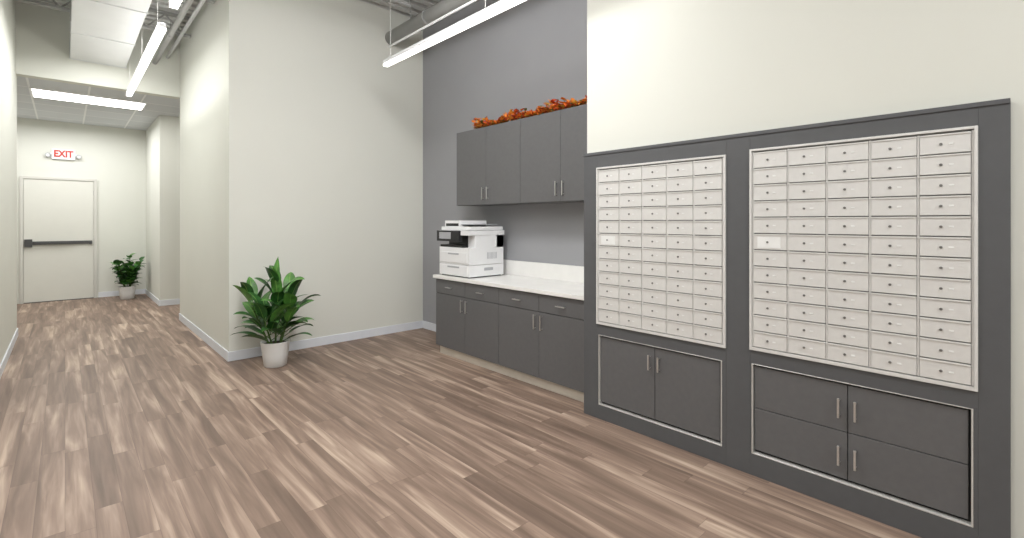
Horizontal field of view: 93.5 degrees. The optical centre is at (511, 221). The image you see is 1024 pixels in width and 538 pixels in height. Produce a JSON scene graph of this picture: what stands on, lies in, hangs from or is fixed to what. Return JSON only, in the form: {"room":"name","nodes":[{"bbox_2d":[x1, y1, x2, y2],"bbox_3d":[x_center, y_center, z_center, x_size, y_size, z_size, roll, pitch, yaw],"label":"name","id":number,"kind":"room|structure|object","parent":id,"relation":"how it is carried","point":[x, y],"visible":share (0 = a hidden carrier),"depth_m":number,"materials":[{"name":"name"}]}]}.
{"room":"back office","nodes":[
{"label":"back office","id":0,"kind":"room"},
{"bbox_2d":[0,0,16,363],"bbox_3d":[-5.077,-0.650,4.702,0.150,4.200,3.800,0,0,-43],"label":"wall","id":1,"kind":"structure","parent":0,"point":[8,78],"depth_m":5.23,"materials":[{"name":"paint"}]},
{"bbox_2d":[0,328,17,377],"bbox_3d":[-5.017,1.400,4.758,0.012,0.100,3.800,0,0,-43],"label":"baseboard","id":2,"kind":"structure","parent":1,"relation":"attached to","point":[12,343],"depth_m":5.09,"materials":[{"name":"plastic"}]},
{"bbox_2d":[17,117,145,303],"bbox_3d":[-7.760,-0.650,9.545,4.800,4.200,0.150,0,0,-43],"label":"wall","id":3,"kind":"structure","parent":0,"point":[115,157],"depth_m":9.32,"materials":[{"name":"paint"}]},
{"bbox_2d":[20,176,96,303],"bbox_3d":[-8.316,0.315,8.866,1.040,2.270,0.085,0,0,-43],"label":"door","id":4,"kind":"structure","parent":3,"relation":"in","point":[60,215],"depth_m":8.87,"materials":[{"name":"paint"}]},
{"bbox_2d":[45,148,80,159],"bbox_3d":[-8.281,-1.250,8.901,0.492,0.190,0.081,0,0,-43],"label":"exit sign","id":5,"kind":"object","parent":3,"relation":"attached to","point":[63,154],"visible":1,"depth_m":8.90,"materials":[{"name":"white plastic"}]},
{"bbox_2d":[98,289,144,296],"bbox_3d":[-7.684,1.400,9.505,0.718,0.100,0.012,0,0,-43],"label":"baseboard","id":6,"kind":"structure","parent":3,"relation":"attached to","point":[137,291],"depth_m":9.41,"materials":[{"name":"plastic"}]},
{"bbox_2d":[16,1,179,98],"bbox_3d":[-5.605,-2.300,6.633,1.700,0.900,0.150,0,0,-43],"label":"wall header","id":7,"kind":"structure","parent":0,"point":[42,33],"depth_m":6.33,"materials":[{"name":"paint"}]},
{"bbox_2d":[152,0,205,64],"bbox_3d":[-1.022,-2.367,2.598,0.207,0.206,12.000,0,0,-43],"label":"pipe","id":8,"kind":"object","parent":7,"relation":"attached to","point":[187,4],"visible":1,"depth_m":5.80,"materials":[{"name":"metal"}]},
{"bbox_2d":[17,76,179,130],"bbox_3d":[-6.536,-1.865,8.225,4.500,0.030,3.450,0,0,-43],"label":"ceiling","id":9,"kind":"structure","parent":0,"point":[29,107],"depth_m":7.86,"materials":[{"name":"tile"}]},
{"bbox_2d":[29,87,146,109],"bbox_3d":[-6.356,-1.842,7.280,1.300,0.016,0.600,0,0,-43],"label":"recessed light","id":10,"kind":"object","parent":9,"relation":"in","point":[35,92],"visible":1,"depth_m":7.22,"materials":[{"name":"white plastic"}]},
{"bbox_2d":[146,115,179,299],"bbox_3d":[-6.013,-0.650,9.719,2.000,4.200,1.970,0,0,-43],"label":"wall","id":11,"kind":"structure","parent":0,"point":[163,135],"depth_m":8.46,"materials":[{"name":"paint"}]},
{"bbox_2d":[145,289,158,305],"bbox_3d":[-6.750,1.400,9.035,0.012,0.100,1.970,0,0,-43],"label":"baseboard","id":12,"kind":"structure","parent":11,"relation":"attached to","point":[150,295],"depth_m":8.93,"materials":[{"name":"plastic"}]},
{"bbox_2d":[159,298,179,305],"bbox_3d":[-5.398,1.400,8.938,1.862,0.100,0.012,0,0,-43],"label":"baseboard","id":13,"kind":"structure","parent":11,"relation":"attached to","point":[169,301],"depth_m":8.40,"materials":[{"name":"plastic"}]},
{"bbox_2d":[18,0,440,35],"bbox_3d":[-3.433,-2.810,2.783,9.050,0.120,16.050,0,0,-43],"label":"ceiling","id":14,"kind":"structure","parent":0,"point":[417,6],"depth_m":6.21,"materials":[{"name":"paint"}]},
{"bbox_2d":[16,0,190,37],"bbox_3d":[-4.945,-2.612,5.916,1.686,0.265,0.060,0,0,-43],"label":"joist","id":15,"kind":"object","parent":14,"relation":"attached to","point":[57,6],"visible":0.42,"depth_m":6.16,"materials":[{"name":"grey metal"}]},
{"bbox_2d":[169,0,181,8],"bbox_3d":[-1.537,-2.095,2.598,0.060,0.750,3.500,0,0,-43],"label":"linear pendant light","id":16,"kind":"object","parent":14,"relation":"hanging from","point":[175,4],"visible":1,"depth_m":3.81,"materials":[{"name":"white plastic"}]},
{"bbox_2d":[384,0,409,7],"bbox_3d":[-4.093,-2.612,2.887,7.916,0.265,0.060,0,0,-43],"label":"joist","id":17,"kind":"object","parent":14,"relation":"attached to","point":[397,2],"visible":1,"depth_m":5.48,"materials":[{"name":"grey metal"}]},
{"bbox_2d":[385,0,478,45],"bbox_3d":[-0.429,-2.522,5.051,0.192,0.456,3.370,0,0,-43],"label":"air duct","id":18,"kind":"object","parent":14,"relation":"hanging from","point":[443,7],"visible":0.86,"depth_m":5.59,"materials":[{"name":"metal"}]},
{"bbox_3d":[-3.209,-2.613,1.934,7.916,0.265,0.060,0,0,-43],"label":"joist","id":19,"kind":"object","parent":14,"relation":"attached to","visible":0},
{"bbox_2d":[383,0,525,66],"bbox_3d":[-0.225,-2.095,4.067,0.060,0.750,3.470,0,0,-43],"label":"linear pendant light","id":20,"kind":"object","parent":19,"relation":"hanging from","point":[500,6],"visible":1,"depth_m":4.42,"materials":[{"name":"white plastic"}]},
{"bbox_3d":[-3.993,-2.613,4.889,1.686,0.265,0.060,0,0,-43],"label":"joist","id":21,"kind":"object","parent":14,"relation":"attached to","visible":0},
{"bbox_2d":[69,0,151,68],"bbox_3d":[-1.521,-2.305,2.133,0.590,0.330,11.984,0,0,-43],"label":"ceiling panel","id":22,"kind":"object","parent":21,"relation":"hanging from","point":[104,32],"visible":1,"depth_m":5.36,"materials":[{"name":"paint"}]},
{"bbox_2d":[126,0,165,95],"bbox_3d":[-4.188,-2.095,5.458,0.060,0.750,3.100,0,0,-43],"label":"linear pendant light","id":23,"kind":"object","parent":22,"relation":"hanging from","point":[160,29],"visible":0.85,"depth_m":5.03,"materials":[{"name":"white plastic"}]},
{"bbox_2d":[180,0,422,351],"bbox_3d":[-2.967,-0.650,6.986,2.650,4.200,2.920,0,0,-43],"label":"wall","id":24,"kind":"structure","parent":0,"point":[299,147],"depth_m":5.74,"materials":[{"name":"paint"}]},
{"bbox_2d":[179,313,228,361],"bbox_3d":[-3.939,1.400,6.077,0.012,0.100,2.932,0,0,-43],"label":"baseboard","id":25,"kind":"structure","parent":24,"relation":"attached to","point":[213,344],"depth_m":5.77,"materials":[{"name":"plastic"}]},
{"bbox_2d":[229,321,422,361],"bbox_3d":[-2.084,1.400,5.805,2.338,0.100,0.012,0,0,-43],"label":"baseboard","id":26,"kind":"structure","parent":24,"relation":"attached to","point":[319,341],"depth_m":5.76,"materials":[{"name":"plastic"}]},
{"bbox_2d":[0,294,921,537],"bbox_3d":[-3.392,1.500,2.923,9.000,0.100,15.900,0,0,-43],"label":"floor","id":27,"kind":"structure","parent":0,"point":[118,420],"depth_m":3.06,"materials":[{"name":"brown wood"}]},
{"bbox_2d":[110,253,145,299],"bbox_3d":[-7.250,1.021,9.108,0.585,0.858,0.602,0,0,-43],"label":"plant","id":28,"kind":"object","parent":27,"relation":"on","point":[126,292],"visible":1,"depth_m":9.02,"materials":[{"name":"green plant"}]},
{"bbox_2d":[232,258,320,367],"bbox_3d":[-2.382,0.901,4.849,0.794,1.097,0.751,0,0,-43],"label":"dracaena plant","id":29,"kind":"object","parent":27,"relation":"on","point":[283,301],"visible":1,"depth_m":4.81,"materials":[{"name":"green plant"}]},
{"bbox_2d":[436,278,502,373],"bbox_3d":[-0.275,1.034,5.126,0.628,0.833,1.049,0,0,-43],"label":"base cabinet","id":30,"kind":"object","parent":27,"relation":"on","point":[467,314],"visible":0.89,"depth_m":4.89,"materials":[{"name":"grey laminate"}]},
{"bbox_2d":[499,288,583,401],"bbox_3d":[0.459,1.034,4.335,0.628,0.833,1.108,0,0,-43],"label":"base cabinet","id":31,"kind":"object","parent":27,"relation":"on","point":[541,336],"visible":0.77,"depth_m":4.12,"materials":[{"name":"grey laminate"}]},
{"bbox_2d":[433,274,583,300],"bbox_3d":[0.096,0.598,4.730,0.623,0.035,2.183,0,0,-43],"label":"countertop","id":32,"kind":"structure","parent":31,"relation":"on","point":[572,290],"depth_m":4.53,"materials":[{"name":"white stone"}]},
{"bbox_2d":[437,220,503,277],"bbox_3d":[-0.456,0.281,5.258,0.518,0.595,0.540,0,0,-43],"label":"printer","id":33,"kind":"object","parent":32,"relation":"on","point":[474,249],"visible":1,"depth_m":5.09,"materials":[{"name":"white plastic"}]},
{"bbox_2d":[423,0,586,323],"bbox_3d":[0.033,-0.650,5.479,0.300,4.200,3.370,0,0,-43],"label":"wall","id":34,"kind":"structure","parent":0,"point":[530,54],"depth_m":5.42,"materials":[{"name":"grey paint"}]},
{"bbox_2d":[423,321,435,331],"bbox_3d":[-0.832,1.400,6.183,0.012,0.100,1.160,0,0,-43],"label":"baseboard","id":35,"kind":"structure","parent":34,"relation":"attached to","point":[427,325],"depth_m":6.47,"materials":[{"name":"plastic"}]},
{"bbox_2d":[457,119,528,205],"bbox_3d":[-0.172,-0.600,5.221,0.348,0.830,1.049,0,0,-43],"label":"upper cabinet","id":36,"kind":"object","parent":34,"relation":"attached to","point":[488,158],"visible":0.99,"depth_m":5.08,"materials":[{"name":"grey laminate"}]},
{"bbox_2d":[503,260,583,282],"bbox_3d":[0.317,0.499,4.935,0.020,0.159,2.183,0,0,-43],"label":"backsplash","id":37,"kind":"structure","parent":34,"relation":"attached to","point":[569,273],"depth_m":4.90,"materials":[{"name":"white stone"}]},
{"bbox_2d":[520,104,586,203],"bbox_3d":[0.562,-0.600,4.430,0.348,0.830,1.108,0,0,-43],"label":"upper cabinet","id":38,"kind":"object","parent":34,"relation":"attached to","point":[553,145],"visible":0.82,"depth_m":4.42,"materials":[{"name":"grey laminate"}]},
{"bbox_2d":[471,95,586,128],"bbox_3d":[0.218,-1.089,4.679,0.228,0.144,1.902,0,0,-43],"label":"leaf garland","id":39,"kind":"object","parent":38,"relation":"on","point":[555,106],"visible":0.77,"depth_m":4.68},
{"bbox_2d":[587,0,1023,537],"bbox_3d":[2.907,-0.650,1.884,0.975,4.200,5.810,0,0,-43],"label":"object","id":40,"kind":"structure","parent":0,"point":[659,71],"depth_m":2.59,"materials":[{"name":"paint"}]},
{"bbox_2d":[583,98,1010,537],"bbox_3d":[1.321,0.467,2.841,0.044,1.966,2.250,0,0,-43],"label":"frame","id":41,"kind":"object","parent":40,"relation":"attached to","point":[991,405],"visible":0.95,"depth_m":2.45,"materials":[{"name":"grey wood"}]},
{"bbox_2d":[599,335,721,445],"bbox_3d":[0.955,1.087,3.228,0.056,0.515,0.910,0,0,-43],"label":"storage cabinet","id":42,"kind":"object","parent":41,"relation":"in","point":[678,391],"visible":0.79,"depth_m":3.18,"materials":[{"name":"wood"}]},
{"bbox_2d":[596,155,725,347],"bbox_3d":[0.961,0.175,3.225,0.050,1.150,0.949,0,0,-43],"label":"mailbox","id":43,"kind":"object","parent":41,"relation":"in","point":[661,225],"depth_m":3.16,"materials":[{"name":"white metal"}]},
{"bbox_2d":[752,363,972,527],"bbox_3d":[1.693,1.067,2.432,0.056,0.515,0.920,0,0,-43],"label":"storage cabinet","id":44,"kind":"object","parent":41,"relation":"in","point":[915,452],"visible":0.94,"depth_m":2.37,"materials":[{"name":"metal"}]},
{"bbox_2d":[749,125,977,391],"bbox_3d":[1.698,0.157,2.431,0.050,1.145,0.943,0,0,-43],"label":"mailbox","id":45,"kind":"object","parent":41,"relation":"in","point":[863,252],"depth_m":2.35,"materials":[{"name":"white metal"}]}
]}

